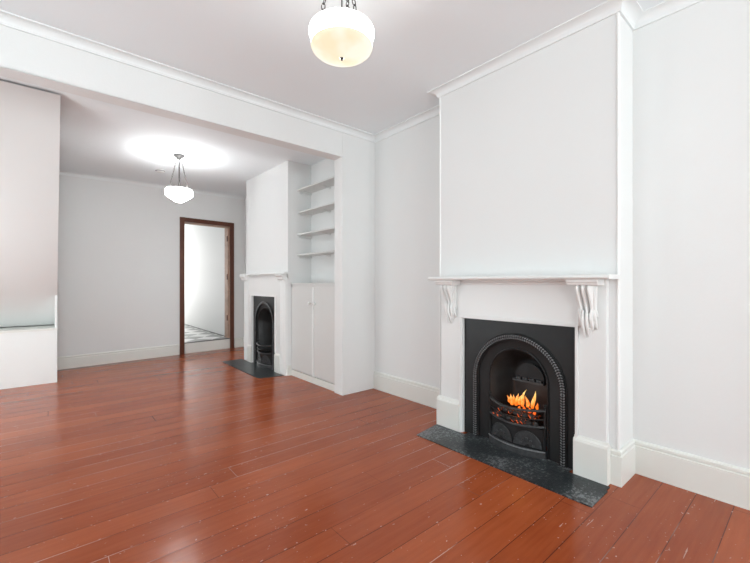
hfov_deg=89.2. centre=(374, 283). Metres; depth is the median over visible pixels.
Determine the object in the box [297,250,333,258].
shelf
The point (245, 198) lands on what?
wall
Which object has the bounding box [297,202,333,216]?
shelf
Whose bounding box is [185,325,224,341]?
floor
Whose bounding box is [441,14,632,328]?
wall
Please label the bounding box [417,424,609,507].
hearth slab
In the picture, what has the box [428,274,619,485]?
fireplace surround
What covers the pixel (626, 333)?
pier
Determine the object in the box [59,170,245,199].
crown molding
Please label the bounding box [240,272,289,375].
fireplace surround
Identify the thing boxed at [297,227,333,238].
shelf
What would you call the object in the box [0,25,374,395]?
wall partition
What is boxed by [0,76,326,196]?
ceiling
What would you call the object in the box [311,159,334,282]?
wall
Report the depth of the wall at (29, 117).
3.85 m
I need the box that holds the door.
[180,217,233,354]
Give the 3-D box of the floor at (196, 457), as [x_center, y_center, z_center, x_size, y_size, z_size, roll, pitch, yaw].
[-0.486,1.240,1.723,4.900,0.120,11.050,0,0,-41]
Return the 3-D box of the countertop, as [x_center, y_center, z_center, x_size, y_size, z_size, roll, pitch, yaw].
[-0.640,0.004,4.609,0.300,0.022,1.013,0,0,-41]
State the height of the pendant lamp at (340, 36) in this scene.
0.486 m
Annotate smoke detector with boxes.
[155,169,164,172]
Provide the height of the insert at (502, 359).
0.907 m
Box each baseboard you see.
[57,344,178,369]
[234,337,243,347]
[287,365,291,375]
[374,371,438,408]
[610,439,749,509]
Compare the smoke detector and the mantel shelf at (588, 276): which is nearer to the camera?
the mantel shelf at (588, 276)
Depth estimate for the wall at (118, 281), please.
5.75 m
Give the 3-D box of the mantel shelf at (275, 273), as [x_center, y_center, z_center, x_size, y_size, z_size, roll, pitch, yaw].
[-1.588,-0.133,5.365,0.082,0.025,1.480,0,0,-41]
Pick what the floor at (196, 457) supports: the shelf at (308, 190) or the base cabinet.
the base cabinet
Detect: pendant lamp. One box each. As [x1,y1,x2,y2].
[165,153,192,202]
[309,0,373,66]
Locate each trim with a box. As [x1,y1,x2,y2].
[185,324,224,336]
[439,12,619,449]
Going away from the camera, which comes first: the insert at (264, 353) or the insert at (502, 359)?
the insert at (502, 359)
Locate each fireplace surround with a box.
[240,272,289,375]
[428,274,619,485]
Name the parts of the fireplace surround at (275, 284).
panel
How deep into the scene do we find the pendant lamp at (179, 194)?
4.58 m
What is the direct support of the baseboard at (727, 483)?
attached to the wall at (691, 65)
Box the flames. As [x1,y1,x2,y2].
[507,391,537,414]
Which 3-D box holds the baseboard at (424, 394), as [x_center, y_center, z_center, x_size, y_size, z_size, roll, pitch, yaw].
[0.295,1.083,3.784,0.205,0.195,1.150,0,0,-41]
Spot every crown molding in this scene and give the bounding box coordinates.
[0,0,703,142]
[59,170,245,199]
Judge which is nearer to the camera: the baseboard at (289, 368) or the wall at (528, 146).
the wall at (528, 146)
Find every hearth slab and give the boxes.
[221,359,282,377]
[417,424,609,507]
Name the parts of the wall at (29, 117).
panel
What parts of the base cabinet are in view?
door, door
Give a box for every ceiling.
[0,0,664,133]
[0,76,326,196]
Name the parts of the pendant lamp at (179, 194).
lamp shade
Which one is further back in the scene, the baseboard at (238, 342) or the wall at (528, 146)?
the baseboard at (238, 342)
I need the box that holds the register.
[512,363,545,385]
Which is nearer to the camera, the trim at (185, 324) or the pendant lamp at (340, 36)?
the pendant lamp at (340, 36)
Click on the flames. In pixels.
(512, 400)
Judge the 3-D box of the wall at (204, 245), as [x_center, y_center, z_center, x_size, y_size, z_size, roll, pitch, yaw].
[-4.130,-0.410,8.849,0.150,2.820,4.380,0,0,-41]
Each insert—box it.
[254,296,274,369]
[464,318,574,469]
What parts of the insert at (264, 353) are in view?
panel, grate sill, grate post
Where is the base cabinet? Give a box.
[291,283,334,391]
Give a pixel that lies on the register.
(528, 373)
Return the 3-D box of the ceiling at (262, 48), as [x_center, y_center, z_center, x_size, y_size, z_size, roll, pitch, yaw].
[0.698,-1.690,0.261,4.800,0.100,7.290,0,0,-41]
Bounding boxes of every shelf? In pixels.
[240,272,289,275]
[297,176,333,194]
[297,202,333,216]
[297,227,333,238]
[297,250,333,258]
[428,274,619,279]
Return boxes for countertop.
[291,283,334,284]
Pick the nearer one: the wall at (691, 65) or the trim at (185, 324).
the wall at (691, 65)
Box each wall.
[0,80,60,389]
[0,175,244,356]
[185,224,224,335]
[245,198,245,273]
[246,160,310,296]
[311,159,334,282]
[375,0,749,469]
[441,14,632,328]
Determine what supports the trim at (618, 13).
attached to the wall at (528, 146)
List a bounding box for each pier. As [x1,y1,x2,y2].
[288,297,290,364]
[609,326,632,448]
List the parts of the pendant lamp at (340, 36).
lamp shade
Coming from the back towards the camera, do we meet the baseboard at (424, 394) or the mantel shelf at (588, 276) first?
the baseboard at (424, 394)
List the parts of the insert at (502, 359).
grate post, grate sill, panel, grate post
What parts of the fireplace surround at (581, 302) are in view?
bed mould, panel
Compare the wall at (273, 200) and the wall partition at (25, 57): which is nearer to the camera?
the wall partition at (25, 57)
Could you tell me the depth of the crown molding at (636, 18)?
2.67 m
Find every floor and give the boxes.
[0,347,749,562]
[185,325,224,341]
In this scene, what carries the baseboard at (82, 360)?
attached to the wall at (118, 281)

